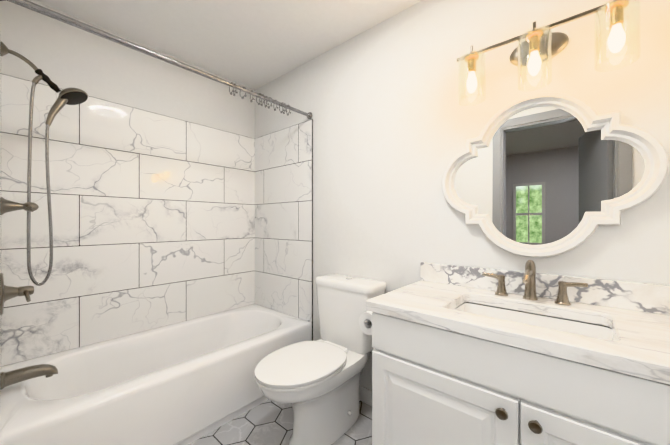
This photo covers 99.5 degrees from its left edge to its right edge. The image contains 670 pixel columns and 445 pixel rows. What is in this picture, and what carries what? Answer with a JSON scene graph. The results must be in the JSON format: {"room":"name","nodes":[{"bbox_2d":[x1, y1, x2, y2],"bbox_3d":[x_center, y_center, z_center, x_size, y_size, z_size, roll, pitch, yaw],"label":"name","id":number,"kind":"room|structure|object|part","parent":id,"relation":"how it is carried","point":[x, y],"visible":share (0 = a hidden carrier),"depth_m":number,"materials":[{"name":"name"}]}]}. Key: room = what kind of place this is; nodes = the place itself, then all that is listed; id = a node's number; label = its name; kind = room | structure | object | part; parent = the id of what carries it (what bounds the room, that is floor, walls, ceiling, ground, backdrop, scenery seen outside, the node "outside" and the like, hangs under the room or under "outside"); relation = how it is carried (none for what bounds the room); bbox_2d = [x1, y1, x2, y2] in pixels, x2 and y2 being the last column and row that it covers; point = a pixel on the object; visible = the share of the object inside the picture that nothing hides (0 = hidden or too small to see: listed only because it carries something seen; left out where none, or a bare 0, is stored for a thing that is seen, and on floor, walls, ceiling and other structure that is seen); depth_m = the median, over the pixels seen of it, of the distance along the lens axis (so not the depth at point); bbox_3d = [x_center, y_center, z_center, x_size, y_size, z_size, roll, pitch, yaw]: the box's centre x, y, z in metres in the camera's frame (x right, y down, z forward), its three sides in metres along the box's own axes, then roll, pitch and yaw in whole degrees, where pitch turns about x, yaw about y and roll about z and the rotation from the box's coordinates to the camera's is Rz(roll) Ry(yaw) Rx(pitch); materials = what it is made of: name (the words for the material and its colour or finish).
{"room":"bathroom","nodes":[
{"label":"bathroom","id":0,"kind":"room"},
{"bbox_2d":[0,0,254,358],"bbox_3d":[-1.281,-0.040,2.085,0.100,2.380,1.730,0,0,41],"label":"wall","id":1,"kind":"structure","parent":0,"point":[60,55],"depth_m":1.84,"materials":[{"name":"paint"}]},
{"bbox_2d":[2,74,254,365],"bbox_3d":[-1.240,-0.013,2.050,0.008,1.523,1.530,0,0,41],"label":"wall tile","id":2,"kind":"structure","parent":1,"relation":"attached to","point":[153,220],"depth_m":1.84,"materials":[{"name":"white tile"}]},
{"bbox_2d":[0,273,33,314],"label":"shower valve","id":3,"kind":"object","parent":2,"relation":"attached to","point":[7,293],"depth_m":1.24,"materials":[{"name":"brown metal"}]},
{"bbox_3d":[-1.369,0.323,1.258,0.094,0.044,0.024,0,0,41],"label":"lever","id":4,"kind":"part","parent":3,"relation":"part of","materials":[{"name":"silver metal"}]},
{"bbox_2d":[1,197,38,214],"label":"shower valve","id":5,"kind":"object","parent":2,"relation":"attached to","point":[6,205],"depth_m":1.25,"materials":[{"name":"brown metal"}]},
{"bbox_2d":[35,0,421,89],"bbox_3d":[-0.185,-1.260,1.136,3.000,0.060,1.730,0,0,41],"label":"ceiling","id":6,"kind":"structure","parent":0,"point":[254,44],"depth_m":1.78,"materials":[{"name":"paint"}]},
{"bbox_2d":[189,399,371,444],"bbox_3d":[-0.185,1.180,1.135,3.000,0.060,1.730,0,0,41],"label":"floor","id":7,"kind":"structure","parent":0,"point":[268,422],"depth_m":1.58,"materials":[{"name":"white tile"}]},
{"bbox_2d":[0,304,311,444],"bbox_3d":[-0.955,0.950,1.802,0.758,0.400,1.526,0,0,41],"label":"bathtub","id":8,"kind":"object","parent":7,"relation":"on","point":[187,382],"visible":0.92,"depth_m":1.55,"materials":[{"name":"ceramic"}]},
{"bbox_2d":[254,274,385,444],"bbox_3d":[-0.092,0.748,1.564,0.446,0.805,0.751,0,0,41],"label":"toilet","id":9,"kind":"object","parent":7,"relation":"on","point":[315,385],"visible":0.98,"depth_m":1.51,"materials":[{"name":"ceramic"}]},
{"bbox_3d":[-0.174,0.716,1.469,0.384,0.030,0.500,0,0,41],"label":"lid","id":10,"kind":"part","parent":9,"relation":"part of","materials":[{"name":"white plastic"}]},
{"bbox_3d":[-0.174,0.740,1.469,0.384,0.016,0.500,0,0,41],"label":"seat","id":11,"kind":"part","parent":9,"relation":"part of","materials":[{"name":"white plastic"}]},
{"bbox_3d":[0.088,0.574,1.772,0.428,0.350,0.190,0,0,41],"label":"tank","id":12,"kind":"part","parent":9,"relation":"part of","materials":[{"name":"ceramic"}]},
{"bbox_3d":[0.088,0.374,1.772,0.446,0.044,0.202,0,0,41],"label":"tank lid","id":13,"kind":"part","parent":9,"relation":"part of","materials":[{"name":"ceramic"}]},
{"bbox_2d":[359,260,669,444],"bbox_3d":[0.663,0.652,1.033,1.144,0.996,0.568,0,0,41],"label":"bathroom vanity","id":14,"kind":"object","parent":7,"relation":"on","point":[464,355],"visible":1,"depth_m":0.93,"materials":[{"name":"paint"}]},
{"bbox_3d":[0.344,0.778,0.988,0.501,0.520,0.019,0,0,41],"label":"door","id":15,"kind":"part","parent":14,"relation":"part of","materials":[{"name":"paint"}]},
{"bbox_3d":[0.488,0.556,0.829,0.033,0.032,0.031,0,0,41],"label":"knob","id":16,"kind":"part","parent":14,"relation":"part of","materials":[{"name":"brown metal"}]},
{"bbox_2d":[366,281,669,384],"bbox_3d":[0.704,0.339,1.017,1.060,0.042,0.540,0,0,41],"label":"countertop","id":17,"kind":"structure","parent":14,"relation":"on","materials":[{"name":"stone"}]},
{"bbox_2d":[482,272,507,295],"bbox_3d":[0.715,0.272,1.264,0.101,0.090,0.052,0,0,41],"label":"handle","id":18,"kind":"object","parent":17,"relation":"on","point":[501,289],"depth_m":1.24,"materials":[{"name":"beige metal"}]},
{"bbox_2d":[523,260,537,300],"bbox_3d":[0.778,0.236,1.141,0.054,0.163,0.158,0,0,41],"label":"faucet","id":19,"kind":"object","parent":17,"relation":"on","point":[529,278],"depth_m":1.16,"materials":[{"name":"beige metal"}]},
{"bbox_2d":[454,302,614,340],"bbox_3d":[0.677,0.433,1.023,0.500,0.138,0.324,0,0,41],"label":"sink","id":20,"kind":"object","parent":17,"relation":"in","point":[600,331],"depth_m":1.11,"materials":[{"name":"white ceramic"}]},
{"bbox_2d":[554,281,587,304],"bbox_3d":[0.910,0.272,1.095,0.101,0.090,0.052,0,0,41],"label":"handle","id":21,"kind":"object","parent":17,"relation":"on","point":[562,297],"depth_m":1.10,"materials":[{"name":"beige metal"}]},
{"bbox_3d":[0.536,0.434,0.823,1.012,0.141,0.016,0,0,41],"label":"rail","id":22,"kind":"part","parent":14,"relation":"part of","materials":[{"name":"paint"}]},
{"bbox_3d":[0.549,0.556,0.776,0.033,0.032,0.031,0,0,41],"label":"knob","id":23,"kind":"part","parent":14,"relation":"part of","materials":[{"name":"brown metal"}]},
{"bbox_3d":[0.727,0.778,0.655,0.501,0.520,0.019,0,0,41],"label":"door","id":24,"kind":"part","parent":14,"relation":"part of","materials":[{"name":"paint"}]},
{"bbox_2d":[255,0,669,389],"bbox_3d":[0.386,-0.040,1.719,2.900,2.380,0.100,0,0,41],"label":"wall","id":25,"kind":"structure","parent":0,"point":[395,124],"depth_m":1.53,"materials":[{"name":"paint"}]},
{"bbox_2d":[255,119,311,321],"bbox_3d":[-0.455,-0.013,2.376,0.752,1.523,0.008,0,0,41],"label":"wall tile","id":26,"kind":"structure","parent":25,"relation":"attached to","point":[283,220],"depth_m":2.34,"materials":[{"name":"white tile"}]},
{"bbox_2d":[312,119,312,340],"bbox_3d":[-0.169,0.188,2.128,0.004,1.925,0.009,0,0,41],"label":"trim","id":27,"kind":"structure","parent":25,"relation":"attached to","point":[312,229],"depth_m":2.13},
{"bbox_2d":[360,385,371,405],"bbox_3d":[0.162,1.103,1.839,0.873,0.095,0.012,0,0,41],"label":"baseboard","id":28,"kind":"structure","parent":25,"relation":"attached to","point":[365,395],"depth_m":1.80,"materials":[{"name":"paint"}]},
{"bbox_2d":[421,262,669,314],"bbox_3d":[0.874,0.268,1.213,1.060,0.100,0.020,0,0,41],"label":"backsplash","id":29,"kind":"structure","parent":25,"relation":"attached to","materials":[{"name":"stone"}]},
{"bbox_2d":[456,0,640,105],"bbox_3d":[0.820,-0.679,1.162,0.600,0.252,0.171,0,0,41],"label":"sconce","id":30,"kind":"object","parent":25,"relation":"attached to","point":[535,49],"visible":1,"depth_m":1.12,"materials":[{"name":"silver metal"}]},
{"bbox_2d":[467,57,475,73],"bbox_3d":[0.624,-0.713,1.294,0.036,0.060,0.036,0,0,41],"label":"socket","id":31,"kind":"object","parent":30,"relation":"attached to","point":[469,69],"depth_m":1.28,"materials":[{"name":"gold metal"}]},
{"bbox_3d":[0.624,-0.636,1.294,0.045,0.093,0.044,0,0,41],"label":"bulb","id":32,"kind":"part","parent":30,"relation":"part of","materials":[{"name":"white glass"}]},
{"bbox_3d":[0.624,-0.653,1.294,0.114,0.202,0.114,0,0,41],"label":"lamp shade","id":33,"kind":"part","parent":30,"relation":"part of","materials":[{"name":"clear glass"}]},
{"bbox_3d":[0.802,-0.779,1.141,0.013,0.052,0.012,0,0,41],"label":"post","id":34,"kind":"part","parent":30,"relation":"part of","materials":[{"name":"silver metal"}]},
{"bbox_2d":[529,35,539,53],"bbox_3d":[0.802,-0.713,1.140,0.036,0.060,0.036,0,0,41],"label":"socket","id":35,"kind":"object","parent":30,"relation":"attached to","point":[534,41],"depth_m":1.13,"materials":[{"name":"gold metal"}]},
{"bbox_3d":[0.802,-0.637,1.140,0.045,0.093,0.044,0,0,41],"label":"bulb","id":36,"kind":"part","parent":30,"relation":"part of","materials":[{"name":"white glass"}]},
{"bbox_3d":[0.802,-0.653,1.140,0.114,0.202,0.114,0,0,41],"label":"lamp shade","id":37,"kind":"part","parent":30,"relation":"part of","materials":[{"name":"clear glass"}]},
{"bbox_2d":[609,5,623,27],"bbox_3d":[0.979,-0.713,0.987,0.036,0.060,0.036,0,0,41],"label":"socket","id":38,"kind":"object","parent":30,"relation":"attached to","point":[616,7],"depth_m":0.97,"materials":[{"name":"gold metal"}]},
{"bbox_3d":[0.979,-0.637,0.987,0.045,0.093,0.044,0,0,41],"label":"bulb","id":39,"kind":"part","parent":30,"relation":"part of","materials":[{"name":"white glass"}]},
{"bbox_3d":[0.979,-0.653,0.987,0.114,0.202,0.114,0,0,41],"label":"lamp shade","id":40,"kind":"part","parent":30,"relation":"part of","materials":[{"name":"clear glass"}]},
{"bbox_2d":[442,92,668,256],"bbox_3d":[0.850,-0.200,1.223,0.770,0.700,0.040,0,0,41],"label":"mirror","id":41,"kind":"object","parent":25,"relation":"attached to","point":[545,174],"visible":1,"depth_m":1.19,"materials":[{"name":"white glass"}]},
{"bbox_3d":[-1.127,-0.040,0.874,1.720,2.380,0.100,0,0,41],"label":"wall","id":42,"kind":"structure","parent":0,"visible":0},
{"bbox_2d":[0,38,1,394],"bbox_3d":[-1.452,-0.013,1.226,0.752,1.523,0.008,0,0,41],"label":"wall tile","id":43,"kind":"structure","parent":42,"relation":"attached to","point":[0,207],"depth_m":1.22,"materials":[{"name":"white tile"}]},
{"bbox_2d":[1,364,57,389],"bbox_3d":[-1.394,0.690,1.299,0.072,0.076,0.178,0,0,41],"label":"tub spout","id":44,"kind":"object","parent":43,"relation":"attached to","point":[12,377],"visible":1,"depth_m":1.27,"materials":[{"name":"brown metal"}]},
{"bbox_2d":[1,41,87,285],"bbox_3d":[-1.357,-0.242,1.342,0.113,1.086,0.289,0,0,41],"label":"shower head","id":45,"kind":"object","parent":43,"relation":"attached to","point":[72,96],"visible":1,"depth_m":1.34},
{"bbox_3d":[-1.410,-0.726,1.281,0.017,0.074,0.122,0,0,41],"label":"arm","id":46,"kind":"part","parent":45,"relation":"part of"},
{"bbox_3d":[-1.339,-0.547,1.371,0.036,0.176,0.088,0,0,41],"label":"handle","id":47,"kind":"part","parent":45,"relation":"part of","materials":[{"name":"silver metal"}]},
{"bbox_2d":[0,0,311,118],"bbox_3d":[-0.687,-0.790,1.565,0.065,0.082,1.519,0,0,41],"label":"shower curtain rod","id":48,"kind":"object","parent":43,"relation":"attached to","point":[27,4],"visible":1,"depth_m":1.33,"materials":[{"name":"metal"}]}
]}

